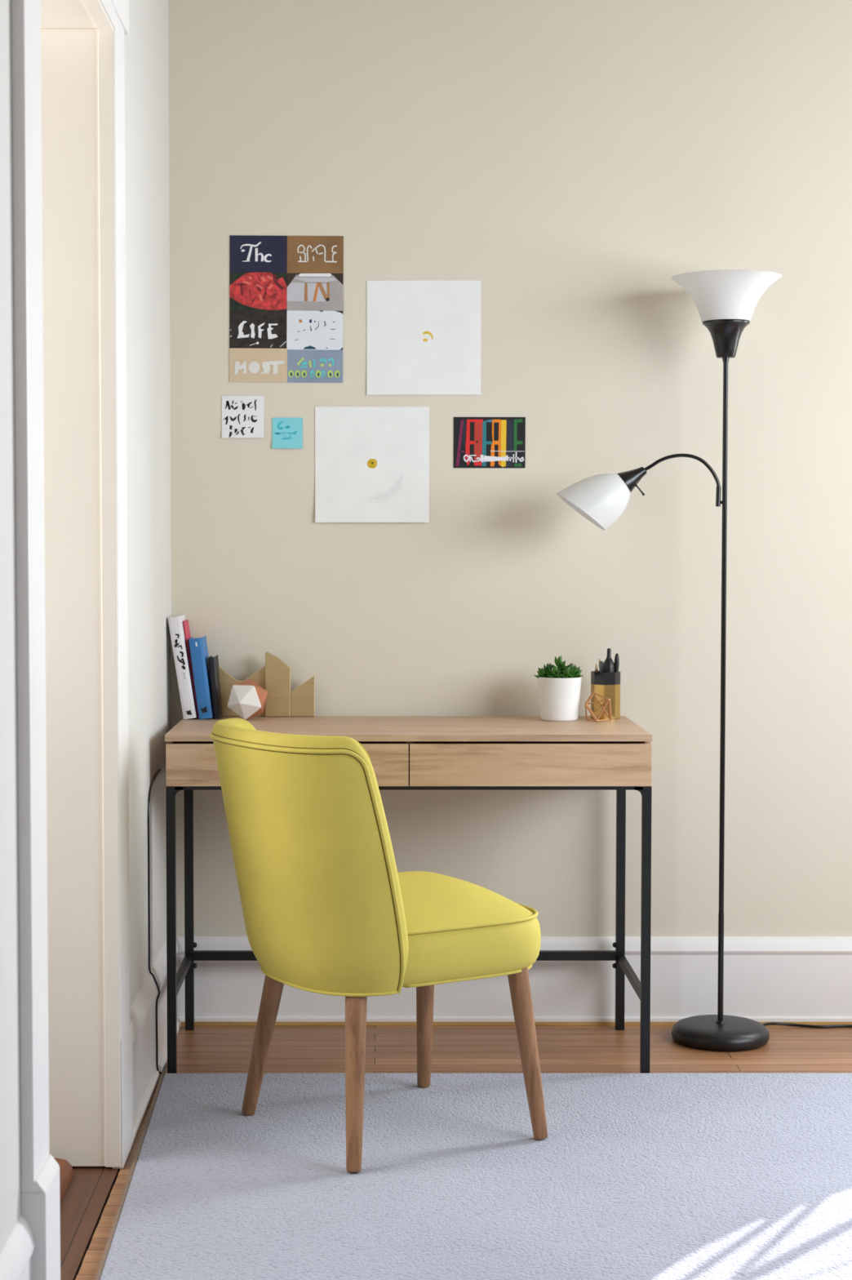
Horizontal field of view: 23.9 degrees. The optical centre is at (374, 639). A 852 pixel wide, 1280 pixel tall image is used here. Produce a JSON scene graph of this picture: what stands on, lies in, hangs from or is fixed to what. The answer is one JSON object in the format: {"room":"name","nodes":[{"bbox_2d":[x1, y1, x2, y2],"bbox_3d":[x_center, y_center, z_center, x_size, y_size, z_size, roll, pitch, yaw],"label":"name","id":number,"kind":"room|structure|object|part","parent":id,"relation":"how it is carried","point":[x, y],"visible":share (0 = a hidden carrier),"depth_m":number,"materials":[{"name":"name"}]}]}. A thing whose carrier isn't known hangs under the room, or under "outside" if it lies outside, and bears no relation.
{"room":"home office","nodes":[
{"label":"home office","id":0,"kind":"room"},
{"bbox_2d":[0,0,171,1253],"bbox_3d":[-0.572,-0.307,1.792,0.150,2.800,6.200,0,3,0],"label":"wall","id":1,"kind":"structure","parent":0,"point":[146,60],"depth_m":4.17,"materials":[{"name":"white paint"}]},
{"bbox_2d":[0,1215,35,1279],"bbox_3d":[-0.486,1.023,0.792,0.021,0.238,4.074,0,3,0],"label":"baseboard","id":2,"kind":"structure","parent":1,"relation":"attached to","point":[15,1255],"depth_m":2.74,"materials":[{"name":"white paint"}]},
{"bbox_2d":[53,1158,73,1201],"bbox_3d":[-0.662,1.004,3.369,0.195,0.030,0.800,0,3,0],"label":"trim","id":3,"kind":"structure","parent":1,"relation":"attached to","point":[66,1173],"depth_m":3.71,"materials":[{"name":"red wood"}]},
{"bbox_2d":[10,0,133,1279],"bbox_3d":[-0.479,-0.161,3.343,0.036,2.360,1.184,0,3,0],"label":"trim","id":4,"kind":"structure","parent":1,"relation":"attached to","point":[39,1171],"depth_m":2.83,"materials":[{"name":"white paint"}]},
{"bbox_2d":[40,0,120,1167],"bbox_3d":[-0.569,-0.055,3.332,0.177,2.141,0.872,0,3,0],"label":"door","id":5,"kind":"structure","parent":1,"relation":"attached to","point":[77,55],"depth_m":3.74,"materials":[{"name":"beige paint"}]},
{"bbox_2d":[73,1168,119,1279],"bbox_3d":[-0.483,1.118,1.871,0.006,0.046,6.220,0,3,0],"label":"trim","id":6,"kind":"structure","parent":1,"relation":"attached to","point":[119,1169],"depth_m":3.49,"materials":[{"name":"brown wood"}]},
{"bbox_2d":[129,935,181,1142],"bbox_3d":[-0.486,0.849,4.436,0.021,0.238,0.984,0,3,0],"label":"baseboard","id":7,"kind":"structure","parent":1,"relation":"attached to","point":[145,1075],"depth_m":4.29,"materials":[{"name":"white paint"}]},
{"bbox_2d":[147,768,167,1075],"bbox_3d":[-0.483,0.632,4.521,0.027,0.662,0.239,0,3,0],"label":"cable","id":8,"kind":"object","parent":1,"relation":"attached to","point":[159,770],"visible":1,"depth_m":4.40,"materials":[{"name":"black rubber"}]},
{"bbox_2d":[59,1025,851,1279],"bbox_3d":[0.525,1.121,1.871,4.650,0.060,6.220,0,3,0],"label":"floor","id":9,"kind":"structure","parent":0,"point":[204,1049],"depth_m":4.63,"materials":[{"name":"brown wood"}]},
{"bbox_2d":[164,715,653,1073],"bbox_3d":[0.074,0.576,4.669,1.070,0.760,0.482,0,3,0],"label":"writing desk","id":10,"kind":"object","parent":9,"relation":"on","point":[406,753],"visible":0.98,"depth_m":4.43,"materials":[{"name":"brown wood"}]},
{"bbox_3d":[-0.440,0.644,4.445,0.040,0.646,0.020,0,3,0],"label":"leg","id":11,"kind":"part","parent":10,"relation":"part of","materials":[{"name":"black metal"}]},
{"bbox_2d":[167,614,197,719],"bbox_3d":[-0.459,0.064,4.841,0.067,0.247,0.118,0,3,0],"label":"hardcover book","id":12,"kind":"object","parent":10,"relation":"on","point":[178,641],"visible":0.94,"depth_m":4.79,"materials":[{"name":"white paper"}]},
{"bbox_3d":[-0.451,0.624,4.876,0.021,0.646,0.020,0,3,0],"label":"leg","id":13,"kind":"part","parent":10,"relation":"part of","materials":[{"name":"black metal"}]},
{"bbox_2d":[182,619,199,718],"bbox_3d":[-0.439,0.069,4.851,0.040,0.234,0.085,0,3,0],"label":"book","id":14,"kind":"object","parent":10,"relation":"on","point":[186,626],"visible":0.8,"depth_m":4.81,"materials":[{"name":"red paper"}]},
{"bbox_2d":[188,635,213,719],"bbox_3d":[-0.415,0.089,4.841,0.056,0.195,0.116,0,3,0],"label":"paperback book","id":15,"kind":"object","parent":10,"relation":"on","point":[197,646],"visible":0.91,"depth_m":4.79,"materials":[{"name":"blue paper"}]},
{"bbox_2d":[208,654,222,719],"bbox_3d":[-0.384,0.112,4.846,0.028,0.149,0.090,0,3,0],"label":"notebook","id":16,"kind":"object","parent":10,"relation":"on","point":[213,661],"visible":1,"depth_m":4.80,"materials":[{"name":"black paper"}]},
{"bbox_2d":[227,679,267,719],"bbox_3d":[-0.303,0.141,4.789,0.085,0.095,0.096,-2,3,-37],"label":"ornament","id":17,"kind":"object","parent":10,"relation":"on","point":[247,699],"visible":1,"depth_m":4.76,"materials":[{"name":"white ceramic"}]},
{"bbox_2d":[217,651,315,716],"bbox_3d":[-0.266,0.106,4.875,0.240,0.157,0.026,0,3,0],"label":"desk organizer","id":18,"kind":"object","parent":10,"relation":"on","point":[274,677],"visible":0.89,"depth_m":4.87,"materials":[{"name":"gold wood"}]},
{"bbox_3d":[-0.326,0.123,4.881,0.120,0.123,0.014,0,3,0],"label":"panel","id":19,"kind":"part","parent":18,"relation":"part of","materials":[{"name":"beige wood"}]},
{"bbox_3d":[-0.235,0.106,4.870,0.061,0.157,0.016,0,3,0],"label":"panel","id":20,"kind":"part","parent":18,"relation":"part of","materials":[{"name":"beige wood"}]},
{"bbox_3d":[-0.174,0.136,4.874,0.057,0.098,0.015,0,3,0],"label":"panel","id":21,"kind":"part","parent":18,"relation":"part of","materials":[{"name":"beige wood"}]},
{"bbox_3d":[-0.193,0.265,4.625,0.533,0.094,0.416,0,3,0],"label":"drawer","id":22,"kind":"part","parent":10,"relation":"part of","materials":[{"name":"brown wood"}]},
{"bbox_3d":[0.074,0.325,4.429,1.029,0.007,0.020,0,3,0],"label":"rail","id":23,"kind":"part","parent":10,"relation":"part of","materials":[{"name":"black metal"}]},
{"bbox_3d":[0.342,0.265,4.625,0.532,0.094,0.416,0,3,0],"label":"drawer","id":24,"kind":"part","parent":10,"relation":"part of","materials":[{"name":"brown wood"}]},
{"bbox_2d":[534,654,583,721],"bbox_3d":[0.437,0.112,4.779,0.109,0.156,0.105,1,3,22],"label":"potted succulent","id":25,"kind":"object","parent":10,"relation":"on","point":[559,695],"visible":1,"depth_m":4.74,"materials":[{"name":"ceramic"}]},
{"bbox_2d":[584,691,612,721],"bbox_3d":[0.526,0.157,4.755,0.059,0.068,0.059,-2,4,-42],"label":"ornament","id":26,"kind":"object","parent":10,"relation":"on","point":[607,700],"visible":1,"depth_m":4.75,"materials":[{"name":"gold metal"}]},
{"bbox_2d":[591,671,620,719],"bbox_3d":[0.552,0.132,4.817,0.065,0.113,0.065,-1,3,-11],"label":"pen cup","id":27,"kind":"object","parent":10,"relation":"on","point":[607,685],"visible":0.93,"depth_m":4.79,"materials":[{"name":"gold metal"}]},
{"bbox_2d":[600,661,603,672],"bbox_3d":[0.546,0.117,4.825,0.010,0.133,0.017,-2,3,-34],"label":"ballpoint pen","id":28,"kind":"object","parent":27,"relation":"in","point":[601,662],"visible":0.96,"depth_m":4.82,"materials":[{"name":"grey metal"}]},
{"bbox_2d":[602,648,615,672],"bbox_3d":[0.558,0.102,4.809,0.030,0.164,0.030,1,3,0],"label":"marker pen","id":29,"kind":"object","parent":27,"relation":"in","point":[608,666],"visible":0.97,"depth_m":4.80,"materials":[{"name":"black plastic"}]},
{"bbox_2d":[614,653,619,671],"bbox_3d":[0.577,0.108,4.808,0.014,0.152,0.012,1,3,20],"label":"ballpoint pen","id":30,"kind":"object","parent":27,"relation":"in","point":[617,657],"visible":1,"depth_m":4.80,"materials":[{"name":"black plastic"}]},
{"bbox_3d":[0.596,0.624,4.876,0.021,0.646,0.020,0,3,0],"label":"leg","id":31,"kind":"part","parent":10,"relation":"part of","materials":[{"name":"black metal"}]},
{"bbox_3d":[0.589,0.644,4.445,0.040,0.646,0.020,0,3,0],"label":"leg","id":32,"kind":"part","parent":10,"relation":"part of","materials":[{"name":"black metal"}]},
{"bbox_2d":[94,1072,851,1279],"bbox_3d":[0.739,1.028,3.053,2.422,0.012,2.790,0,3,0],"label":"rug","id":33,"kind":"object","parent":9,"relation":"on","point":[740,1175],"visible":1,"depth_m":3.67,"materials":[{"name":"grey carpet"}]},
{"bbox_2d":[209,717,547,1172],"bbox_3d":[-0.001,0.570,3.994,0.614,0.816,0.497,-2,3,-30],"label":"upholstered chair","id":34,"kind":"object","parent":33,"relation":"on","point":[327,908],"visible":1,"depth_m":3.78,"materials":[{"name":"fabric"}]},
{"bbox_3d":[-0.224,0.803,4.090,0.108,0.339,0.042,1,3,23],"label":"leg","id":35,"kind":"part","parent":34,"relation":"part of","materials":[{"name":"brown wood"}]},
{"bbox_3d":[-0.152,0.414,3.900,0.253,0.496,0.486,-2,3,-30],"label":"backrest","id":36,"kind":"part","parent":34,"relation":"part of","materials":[{"name":"fabric"}]},
{"bbox_3d":[-0.039,0.819,3.770,0.042,0.339,0.108,0,3,7],"label":"leg","id":37,"kind":"part","parent":34,"relation":"part of","materials":[{"name":"brown wood"}]},
{"bbox_3d":[0.105,0.794,4.291,0.042,0.338,0.089,0,3,-7],"label":"leg","id":38,"kind":"part","parent":34,"relation":"part of","materials":[{"name":"brown wood"}]},
{"bbox_3d":[0.060,0.559,4.029,0.471,0.175,0.436,-2,3,-30],"label":"seat","id":39,"kind":"part","parent":34,"relation":"part of","materials":[{"name":"fabric"}]},
{"bbox_3d":[0.299,0.810,3.955,0.088,0.338,0.042,2,3,38],"label":"leg","id":40,"kind":"part","parent":34,"relation":"part of","materials":[{"name":"brown wood"}]},
{"bbox_2d":[556,269,851,1051],"bbox_3d":[1.052,0.053,4.745,1.252,1.802,0.256,0,3,-2],"label":"floor lamp","id":41,"kind":"object","parent":9,"relation":"on","point":[726,300],"visible":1,"depth_m":4.69,"materials":[{"name":"black metal"}]},
{"bbox_3d":[0.512,-0.324,4.720,0.173,0.134,0.145,0,3,0],"label":"lamp shade","id":42,"kind":"part","parent":41,"relation":"part of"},
{"bbox_2d":[617,466,647,493],"bbox_3d":[0.603,-0.376,4.717,0.071,0.062,0.055,0,3,0],"label":"socket","id":43,"kind":"object","parent":41,"relation":"attached to","point":[627,481],"depth_m":4.70,"materials":[{"name":"black metal"}]},
{"bbox_2d":[635,483,644,495],"bbox_3d":[0.619,-0.352,4.706,0.027,0.031,0.007,0,3,0],"label":"switch","id":44,"kind":"object","parent":41,"relation":"attached to","point":[636,485],"depth_m":4.70,"materials":[{"name":"black plastic"}]},
{"bbox_3d":[0.720,-0.397,4.716,0.182,0.080,0.008,0,3,0],"label":"reading arm","id":45,"kind":"part","parent":41,"relation":"part of","materials":[{"name":"black metal"}]},
{"bbox_2d":[702,319,750,358],"bbox_3d":[0.821,-0.702,4.702,0.110,0.084,0.110,0,3,0],"label":"socket","id":46,"kind":"object","parent":41,"relation":"attached to","point":[726,334],"depth_m":4.67,"materials":[{"name":"black metal"}]},
{"bbox_3d":[0.821,-0.796,4.697,0.256,0.104,0.256,0,3,0],"label":"lamp shade","id":47,"kind":"part","parent":41,"relation":"part of","materials":[{"name":"white glass"}]},
{"bbox_3d":[1.290,0.886,4.907,0.766,0.122,0.067,0,3,-6],"label":"power cord","id":48,"kind":"part","parent":41,"relation":"part of","materials":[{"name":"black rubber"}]},
{"bbox_2d":[168,0,851,936],"bbox_3d":[1.111,-0.432,4.930,3.537,2.850,0.080,0,3,0],"label":"wall","id":49,"kind":"structure","parent":0,"point":[571,160],"depth_m":4.88,"materials":[{"name":"beige paint"}]},
{"bbox_2d":[221,395,264,438],"bbox_3d":[-0.321,-0.541,4.882,0.103,0.102,0.003,0,3,0],"label":"note","id":50,"kind":"object","parent":49,"relation":"attached to","point":[242,416],"visible":1,"depth_m":4.88,"materials":[{"name":"paper"}]},
{"bbox_2d":[229,235,343,382],"bbox_3d":[-0.214,-0.801,4.870,0.276,0.353,0.002,0,3,0],"label":"photo poster","id":51,"kind":"object","parent":49,"relation":"attached to","point":[286,292],"visible":1,"depth_m":4.87,"materials":[{"name":"multicoloured paper"}]},
{"bbox_2d":[271,417,302,448],"bbox_3d":[-0.213,-0.502,4.883,0.074,0.075,0.005,0,3,0],"label":"sticky note","id":52,"kind":"object","parent":49,"relation":"attached to","point":[287,433],"visible":1,"depth_m":4.88,"materials":[{"name":"blue paper"}]},
{"bbox_2d":[315,406,429,522],"bbox_3d":[-0.006,-0.426,4.886,0.278,0.281,0.007,0,3,0],"label":"print","id":53,"kind":"object","parent":49,"relation":"attached to","point":[372,463],"visible":1,"depth_m":4.89,"materials":[{"name":"paper"}]},
{"bbox_2d":[366,280,481,395],"bbox_3d":[0.119,-0.732,4.873,0.277,0.276,0.002,0,3,0],"label":"print","id":54,"kind":"object","parent":49,"relation":"attached to","point":[424,337],"visible":1,"depth_m":4.87,"materials":[{"name":"paper"}]},
{"bbox_2d":[453,417,525,467],"bbox_3d":[0.278,-0.479,4.886,0.174,0.123,0.002,0,3,0],"label":"card","id":55,"kind":"object","parent":49,"relation":"attached to","point":[478,442],"visible":1,"depth_m":4.89,"materials":[{"name":"paper"}]},
{"bbox_2d":[177,936,851,1022],"bbox_3d":[1.151,0.837,4.940,3.297,0.214,0.022,0,3,0],"label":"baseboard","id":56,"kind":"structure","parent":49,"relation":"attached to","point":[767,979],"depth_m":4.94,"materials":[{"name":"white paint"}]},
{"bbox_2d":[180,1022,851,1025],"bbox_3d":[1.151,0.940,4.933,3.297,0.008,0.004,0,3,0],"label":"trim","id":57,"kind":"structure","parent":49,"relation":"attached to","point":[181,1023],"depth_m":4.93,"materials":[{"name":"brown wood"}]},
{"bbox_2d":[537,676,582,721],"bbox_3d":[0.439,0.139,4.779,0.105,0.103,0.105,0,3,0],"label":"pot","id":58,"kind":"object","parent":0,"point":[559,696],"depth_m":4.74,"materials":[{"name":"white ceramic"}]}
]}

